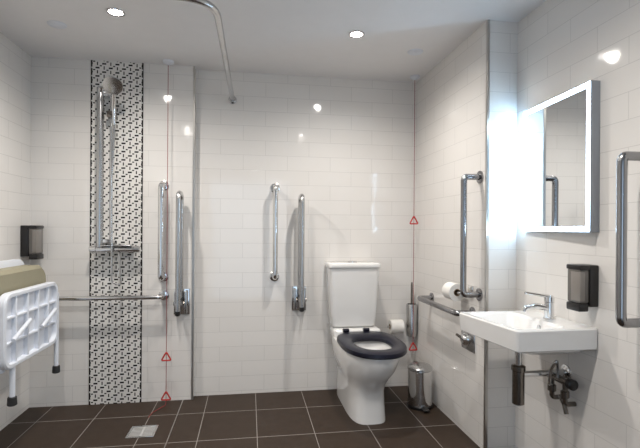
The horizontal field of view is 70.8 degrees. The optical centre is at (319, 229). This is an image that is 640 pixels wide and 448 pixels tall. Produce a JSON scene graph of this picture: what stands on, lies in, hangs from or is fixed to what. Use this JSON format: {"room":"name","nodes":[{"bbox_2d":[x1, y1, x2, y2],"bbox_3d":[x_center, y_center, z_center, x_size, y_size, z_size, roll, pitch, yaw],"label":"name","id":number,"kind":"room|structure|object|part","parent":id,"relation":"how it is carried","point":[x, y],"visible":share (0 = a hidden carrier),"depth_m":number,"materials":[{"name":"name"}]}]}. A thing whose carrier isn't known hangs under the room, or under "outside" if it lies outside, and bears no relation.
{"room":"accessible bathroom","nodes":[
{"label":"accessible bathroom","id":0,"kind":"room"},
{"bbox_2d":[0,32,30,430],"bbox_3d":[-1.673,0.018,0.795,0.100,2.400,4.940,0,0,-9],"label":"wall","id":1,"kind":"structure","parent":0,"point":[15,63],"depth_m":2.87,"materials":[{"name":"white tile"}]},
{"bbox_2d":[0,259,59,406],"bbox_3d":[-1.732,0.539,2.502,0.316,0.724,0.691,0,0,-9],"label":"chair","id":2,"kind":"object","parent":1,"relation":"attached to","point":[29,304],"visible":1,"depth_m":2.45,"materials":[{"name":"white plastic"}]},
{"bbox_3d":[-1.580,0.776,2.313,0.027,0.195,0.026,0,0,-9],"label":"leg","id":3,"kind":"part","parent":2,"relation":"part of","materials":[{"name":"white plastic"}]},
{"bbox_2d":[0,265,45,295],"bbox_3d":[-1.714,0.445,2.489,0.120,0.465,0.640,0,0,-9],"label":"cushion","id":4,"kind":"object","parent":2,"relation":"on","point":[12,277],"depth_m":2.51,"materials":[{"name":"beige fabric"}]},
{"bbox_3d":[-1.611,0.511,2.510,0.040,0.385,0.630,0,0,-9],"label":"seat panel","id":5,"kind":"part","parent":2,"relation":"part of","materials":[{"name":"white plastic"}]},
{"bbox_3d":[-1.662,0.635,2.840,0.027,0.475,0.026,0,0,-9],"label":"leg","id":6,"kind":"part","parent":2,"relation":"part of","materials":[{"name":"white plastic"}]},
{"bbox_2d":[20,225,43,259],"bbox_3d":[-1.917,0.084,3.004,0.102,0.225,0.110,0,0,-9],"label":"soap dispenser","id":7,"kind":"object","parent":1,"relation":"attached to","point":[31,236],"visible":1,"depth_m":2.96,"materials":[{"name":"black plastic"}]},
{"bbox_3d":[-1.893,0.179,3.007,0.052,0.035,0.102,0,0,-9],"label":"push lever","id":8,"kind":"part","parent":7,"relation":"part of","materials":[{"name":"black plastic"}]},
{"bbox_2d":[29,56,195,407],"bbox_3d":[-1.457,0.019,3.243,1.085,2.400,0.169,0,0,-9],"label":"wall","id":9,"kind":"structure","parent":0,"point":[60,87],"depth_m":3.16,"materials":[{"name":"white tile"}]},
{"bbox_2d":[59,290,168,300],"bbox_3d":[-1.465,0.464,3.100,0.802,0.072,0.120,0,0,-9],"label":"grab rail","id":10,"kind":"object","parent":9,"relation":"attached to","point":[162,294],"visible":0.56,"depth_m":3.06,"materials":[{"name":"silver metal"}]},
{"bbox_2d":[89,86,140,252],"bbox_3d":[-1.405,-0.408,3.107,0.330,1.149,0.116,0,0,-9],"label":"shower mixer","id":11,"kind":"object","parent":9,"relation":"attached to","point":[101,94],"visible":0.9,"depth_m":3.06,"materials":[{"name":"silver metal"}]},
{"bbox_3d":[-1.547,0.134,3.072,0.045,0.048,0.048,0,0,-9],"label":"control knob","id":12,"kind":"part","parent":11,"relation":"part of","materials":[{"name":"silver metal"}]},
{"bbox_2d":[103,76,122,284],"bbox_3d":[-1.362,-0.305,2.992,0.122,1.367,0.207,0,0,-9],"label":"shower","id":13,"kind":"object","parent":11,"relation":"attached to","point":[112,85],"visible":1,"depth_m":3.04,"materials":[{"name":"metal"}]},
{"bbox_3d":[-1.376,-0.837,3.001,0.031,0.257,0.134,0,0,-24],"label":"handle","id":14,"kind":"part","parent":13,"relation":"part of","materials":[{"name":"silver metal"}]},
{"bbox_3d":[-1.266,0.136,3.116,0.045,0.048,0.048,0,0,-9],"label":"control knob","id":15,"kind":"part","parent":11,"relation":"part of","materials":[{"name":"silver metal"}]},
{"bbox_2d":[158,181,168,281],"bbox_3d":[-1.107,0.012,3.158,0.072,0.722,0.116,0,0,-9],"label":"grab rail","id":16,"kind":"object","parent":9,"relation":"attached to","point":[162,186],"visible":0.97,"depth_m":3.10,"materials":[{"name":"silver metal"}]},
{"bbox_2d":[173,191,189,315],"bbox_3d":[-0.972,0.169,3.127,0.110,0.876,0.219,0,0,-9],"label":"rail","id":17,"kind":"object","parent":9,"relation":"attached to","point":[181,303],"visible":1,"depth_m":3.04,"materials":[{"name":"silver metal"}]},
{"bbox_3d":[-0.990,0.515,3.230,0.110,0.185,0.010,0,0,-9],"label":"wall plate","id":18,"kind":"part","parent":17,"relation":"part of","materials":[{"name":"silver metal"}]},
{"bbox_2d":[191,66,195,399],"bbox_3d":[-0.913,0.023,3.249,0.015,2.400,0.011,0,0,-9],"label":"trim","id":19,"kind":"structure","parent":9,"relation":"attached to","point":[194,67],"depth_m":3.24,"materials":[{"name":"metal"}]},
{"bbox_2d":[0,386,479,447],"bbox_3d":[-0.170,1.278,1.031,3.160,0.100,4.940,0,0,-9],"label":"floor","id":20,"kind":"structure","parent":0,"point":[309,418],"depth_m":2.82,"materials":[{"name":"brown tile"}]},
{"bbox_2d":[125,425,158,438],"bbox_3d":[-1.072,1.219,2.722,0.160,0.005,0.160,0,0,-9],"label":"floor drain","id":21,"kind":"object","parent":20,"relation":"on","point":[145,431],"visible":1,"depth_m":2.72,"materials":[{"name":"silver metal"}]},
{"bbox_2d":[164,400,182,447],"bbox_3d":[-0.622,1.224,0.928,0.006,0.002,4.675,0,0,-9],"label":"trim","id":22,"kind":"structure","parent":20,"relation":"on","point":[182,400],"depth_m":2.81,"materials":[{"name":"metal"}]},
{"bbox_2d":[325,261,406,424],"bbox_3d":[0.314,0.733,3.077,0.445,0.997,0.839,0,0,-9],"label":"toilet","id":23,"kind":"object","parent":20,"relation":"on","point":[366,357],"visible":1,"depth_m":3.13,"materials":[{"name":"white ceramic"}]},
{"bbox_3d":[0.243,0.263,3.384,0.394,0.040,0.210,0,0,-9],"label":"lid","id":24,"kind":"part","parent":23,"relation":"part of","materials":[{"name":"white ceramic"}]},
{"bbox_3d":[0.342,0.752,2.967,0.422,0.038,0.613,0,0,-9],"label":"seat","id":25,"kind":"part","parent":23,"relation":"part of","materials":[{"name":"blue plastic"}]},
{"bbox_2d":[407,361,432,411],"bbox_3d":[0.693,1.085,3.137,0.178,0.297,0.220,0,0,23],"label":"pedal bin","id":26,"kind":"object","parent":20,"relation":"on","point":[419,373],"visible":1,"depth_m":3.08,"materials":[{"name":"silver metal"}]},
{"bbox_3d":[0.700,0.956,3.151,0.172,0.038,0.172,0,0,-9],"label":"lid","id":27,"kind":"part","parent":26,"relation":"part of","materials":[{"name":"metal"}]},
{"bbox_2d":[0,0,545,82],"bbox_3d":[-0.153,-1.222,1.031,3.160,0.100,4.940,0,0,-9],"label":"ceiling","id":28,"kind":"structure","parent":0,"point":[312,38],"depth_m":2.67,"materials":[{"name":"white paint"}]},
{"bbox_2d":[47,20,66,28],"bbox_3d":[-1.511,-1.175,2.590,0.104,0.012,0.104,0,0,-9],"label":"ceiling vent","id":29,"kind":"object","parent":28,"relation":"in","point":[53,23],"visible":1,"depth_m":2.58,"materials":[{"name":"white plastic"}]},
{"bbox_2d":[106,8,124,16],"bbox_3d":[-1.104,-1.175,2.435,0.096,0.007,0.096,0,0,-9],"label":"recessed light","id":30,"kind":"object","parent":28,"relation":"in","point":[116,12],"visible":1,"depth_m":2.43,"materials":[{"name":"silver metal"}]},
{"bbox_2d":[148,59,173,417],"bbox_3d":[-1.070,0.021,3.051,0.077,2.398,0.267,0,0,1],"label":"pull cord","id":31,"kind":"object","parent":28,"relation":"hanging from","point":[168,62],"visible":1,"depth_m":3.15,"materials":[{"name":"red fabric"}]},
{"bbox_3d":[-1.075,1.161,3.147,0.070,0.065,0.011,0,0,-9],"label":"triangle handle","id":32,"kind":"part","parent":31,"relation":"part of","materials":[{"name":"red plastic"}]},
{"bbox_3d":[-1.074,0.886,3.147,0.070,0.065,0.011,0,0,-9],"label":"triangle handle","id":33,"kind":"part","parent":31,"relation":"part of","materials":[{"name":"red plastic"}]},
{"bbox_2d":[163,59,173,64],"bbox_3d":[-1.060,-1.163,3.147,0.076,0.030,0.076,0,0,-9],"label":"switch","id":34,"kind":"object","parent":31,"relation":"attached to","point":[166,61],"depth_m":3.12,"materials":[{"name":"white plastic"}]},
{"bbox_2d":[349,31,364,37],"bbox_3d":[0.219,-1.166,2.691,0.096,0.007,0.096,0,0,-9],"label":"recessed light","id":35,"kind":"object","parent":28,"relation":"in","point":[354,34],"visible":1,"depth_m":2.68,"materials":[{"name":"silver metal"}]},
{"bbox_2d":[409,75,419,350],"bbox_3d":[0.714,-0.116,3.426,0.076,2.100,0.076,0,0,-9],"label":"pull cord","id":36,"kind":"object","parent":28,"relation":"hanging from","point":[413,77],"visible":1,"depth_m":3.42,"materials":[{"name":"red plastic"}]},
{"bbox_3d":[0.708,0.888,3.426,0.070,0.065,0.011,0,0,-9],"label":"triangle handle","id":37,"kind":"part","parent":36,"relation":"part of","materials":[{"name":"red plastic"}]},
{"bbox_3d":[0.714,-0.072,3.426,0.070,0.065,0.011,0,0,-9],"label":"triangle handle","id":38,"kind":"part","parent":36,"relation":"part of","materials":[{"name":"red plastic"}]},
{"bbox_3d":[0.714,-0.102,3.426,0.004,2.072,0.004,0,0,-9],"label":"cord","id":39,"kind":"part","parent":36,"relation":"part of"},
{"bbox_2d":[410,75,419,80],"bbox_3d":[0.721,-1.151,3.426,0.076,0.030,0.076,0,0,-9],"label":"switch","id":40,"kind":"object","parent":36,"relation":"attached to","point":[414,77],"depth_m":3.40,"materials":[{"name":"white plastic"}]},
{"bbox_2d":[407,49,422,55],"bbox_3d":[0.625,-1.161,2.955,0.104,0.012,0.104,0,0,-9],"label":"ceiling vent","id":41,"kind":"object","parent":28,"relation":"in","point":[413,52],"visible":1,"depth_m":2.94,"materials":[{"name":"white plastic"}]},
{"bbox_2d":[194,70,415,395],"bbox_3d":[0.000,0.029,3.506,1.875,2.400,0.100,0,0,-9],"label":"wall","id":42,"kind":"structure","parent":0,"point":[345,145],"depth_m":3.42,"materials":[{"name":"white tile"}]},
{"bbox_2d":[179,0,236,103],"bbox_3d":[-1.185,-0.969,2.502,1.380,0.060,1.515,0,0,-9],"label":"rail","id":43,"kind":"object","parent":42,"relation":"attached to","point":[207,4],"visible":1,"depth_m":2.25,"materials":[{"name":"metal"}]},
{"bbox_2d":[270,183,279,280],"bbox_3d":[-0.333,0.019,3.343,0.072,0.737,0.119,0,0,-9],"label":"grab rail","id":44,"kind":"object","parent":42,"relation":"attached to","point":[274,276],"visible":1,"depth_m":3.29,"materials":[{"name":"silver metal"}]},
{"bbox_2d":[292,194,305,311],"bbox_3d":[-0.142,0.175,3.323,0.110,0.876,0.219,0,0,-9],"label":"rail","id":45,"kind":"object","parent":42,"relation":"attached to","point":[298,292],"visible":1,"depth_m":3.23,"materials":[{"name":"silver metal"}]},
{"bbox_3d":[-0.160,0.520,3.426,0.110,0.185,0.010,0,0,-9],"label":"wall plate","id":46,"kind":"part","parent":45,"relation":"part of","materials":[{"name":"silver metal"}]},
{"bbox_2d":[406,282,416,336],"bbox_3d":[0.714,0.619,3.518,0.086,0.420,0.098,0,0,-9],"label":"toilet brush","id":47,"kind":"object","parent":42,"relation":"attached to","point":[411,327],"visible":0.95,"depth_m":3.48,"materials":[{"name":"metal"}]},
{"bbox_3d":[0.716,0.521,3.513,0.017,0.225,0.017,0,0,-9],"label":"handle","id":48,"kind":"part","parent":47,"relation":"part of","materials":[{"name":"silver metal"}]},
{"bbox_2d":[414,20,517,447],"bbox_3d":[0.978,0.035,3.059,0.280,2.400,1.086,0,0,-9],"label":"wall","id":49,"kind":"structure","parent":0,"point":[451,97],"depth_m":2.70,"materials":[{"name":"white tile"}]},
{"bbox_2d":[417,293,475,315],"bbox_3d":[0.794,0.489,2.933,0.117,0.072,0.672,0,0,-9],"label":"grab rail","id":50,"kind":"object","parent":49,"relation":"attached to","point":[427,299],"visible":0.85,"depth_m":2.85,"materials":[{"name":"metal"}]},
{"bbox_2d":[454,285,473,294],"bbox_3d":[0.846,0.365,2.716,0.083,0.070,0.175,0,0,-9],"label":"holder","id":51,"kind":"object","parent":49,"relation":"attached to","point":[470,288],"visible":0.44,"depth_m":2.65,"materials":[{"name":"silver metal"}]},
{"bbox_2d":[442,282,463,300],"bbox_3d":[0.810,0.374,2.732,0.104,0.104,0.102,0,0,-9],"label":"toilet roll","id":52,"kind":"object","parent":51,"relation":"on","point":[448,289],"visible":0.84,"depth_m":2.69,"materials":[{"name":"paper"}]},
{"bbox_2d":[456,331,474,352],"bbox_3d":[0.859,0.655,2.690,0.062,0.130,0.160,0,0,-9],"label":"flush plate","id":53,"kind":"object","parent":49,"relation":"attached to","point":[467,340],"visible":0.84,"depth_m":2.67,"materials":[{"name":"metal"}]},
{"bbox_3d":[0.864,0.655,2.701,0.036,0.084,0.084,0,0,-9],"label":"knob","id":54,"kind":"part","parent":53,"relation":"part of","materials":[{"name":"silver metal"}]},
{"bbox_2d":[460,171,483,300],"bbox_3d":[0.855,0.035,2.562,0.118,0.742,0.072,0,0,-9],"label":"grab rail","id":55,"kind":"object","parent":49,"relation":"attached to","point":[479,176],"visible":1,"depth_m":2.54,"materials":[{"name":"metal"}]},
{"bbox_2d":[483,20,489,447],"bbox_3d":[0.927,0.035,2.506,0.016,2.400,0.016,0,0,-9],"label":"trim","id":56,"kind":"structure","parent":49,"relation":"attached to","point":[487,119],"depth_m":2.50,"materials":[{"name":"metal"}]},
{"bbox_2d":[515,0,639,447],"bbox_3d":[1.442,0.039,0.682,0.100,2.400,3.754,0,0,-9],"label":"wall","id":57,"kind":"structure","parent":0,"point":[564,45],"depth_m":1.97,"materials":[{"name":"white tile"}]},
{"bbox_2d":[459,310,596,354],"bbox_3d":[0.948,0.487,2.110,0.425,0.133,0.443,0,0,-9],"label":"washbasin","id":58,"kind":"object","parent":57,"relation":"attached to","point":[528,332],"visible":0.99,"depth_m":1.96,"materials":[{"name":"white ceramic"}]},
{"bbox_2d":[521,291,555,319],"bbox_3d":[1.029,0.355,2.124,0.172,0.131,0.056,0,0,-9],"label":"tap","id":59,"kind":"object","parent":58,"relation":"on","point":[547,307],"visible":1,"depth_m":2.11,"materials":[{"name":"silver metal"}]},
{"bbox_3d":[1.014,0.367,2.122,0.141,0.046,0.032,0,0,-9],"label":"spout","id":60,"kind":"part","parent":59,"relation":"part of","materials":[{"name":"silver metal"}]},
{"bbox_3d":[1.022,0.307,2.123,0.123,0.035,0.018,0,0,-9],"label":"lever","id":61,"kind":"part","parent":59,"relation":"part of","materials":[{"name":"silver metal"}]},
{"bbox_2d":[511,352,570,405],"bbox_3d":[1.024,0.685,2.103,0.276,0.251,0.071,0,0,-9],"label":"trap","id":62,"kind":"object","parent":58,"relation":"attached to","point":[519,372],"visible":0.94,"depth_m":2.07,"materials":[{"name":"silver metal"}]},
{"bbox_2d":[511,363,525,405],"bbox_3d":[0.918,0.717,2.087,0.062,0.186,0.062,0,0,-9],"label":"bottle","id":63,"kind":"object","parent":62,"relation":"on","point":[518,369],"depth_m":2.06,"materials":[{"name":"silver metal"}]},
{"bbox_2d":[523,80,599,231],"bbox_3d":[1.135,-0.314,2.184,0.046,0.650,0.526,0,0,-9],"label":"mirror","id":64,"kind":"object","parent":57,"relation":"attached to","point":[561,147],"visible":1,"depth_m":2.10,"materials":[{"name":"white mirror"}]},
{"bbox_2d":[523,145,523,192],"bbox_3d":[1.108,-0.314,2.443,0.009,0.640,0.004,0,0,-9],"label":"light","id":65,"kind":"object","parent":64,"relation":"attached to","point":[523,145],"depth_m":2.44,"materials":[{"name":"white"}]},
{"bbox_2d":[547,360,578,413],"bbox_3d":[1.102,0.713,2.078,0.123,0.254,0.174,0,0,-9],"label":"mixing valve","id":66,"kind":"object","parent":57,"relation":"attached to","point":[570,384],"visible":0.98,"depth_m":2.05,"materials":[{"name":"silver metal"}]},
{"bbox_3d":[1.114,0.800,2.063,0.020,0.080,0.061,0,0,-9],"label":"lever","id":67,"kind":"part","parent":66,"relation":"part of","materials":[{"name":"silver metal"}]},
{"bbox_3d":[1.123,0.692,2.011,0.048,0.048,0.034,0,0,-9],"label":"control knob","id":68,"kind":"part","parent":66,"relation":"part of","materials":[{"name":"black plastic"}]},
{"bbox_2d":[566,264,598,311],"bbox_3d":[1.142,0.252,1.965,0.092,0.200,0.090,0,0,-9],"label":"soap dispenser","id":69,"kind":"object","parent":57,"relation":"attached to","point":[583,279],"visible":1,"depth_m":1.93,"materials":[{"name":"black plastic"}]},
{"bbox_3d":[1.119,0.334,1.961,0.047,0.035,0.082,0,0,-9],"label":"push lever","id":70,"kind":"part","parent":69,"relation":"part of","materials":[{"name":"black plastic"}]},
{"bbox_2d":[615,151,639,327],"bbox_3d":[1.166,0.037,1.675,0.138,0.692,0.072,0,0,-9],"label":"grab rail","id":71,"kind":"object","parent":57,"relation":"attached to","point":[622,160],"visible":1,"depth_m":1.65,"materials":[{"name":"metal"}]},
{"bbox_3d":[0.589,0.748,3.512,0.150,0.044,0.073,0,0,-9],"label":"holder","id":72,"kind":"object","parent":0,"visible":0},
{"bbox_2d":[388,319,404,333],"bbox_3d":[0.588,0.748,3.483,0.102,0.104,0.104,0,0,-9],"label":"toilet roll","id":73,"kind":"object","parent":72,"relation":"on","point":[397,326],"visible":0.98,"depth_m":3.44,"materials":[{"name":"paper"}]}
]}

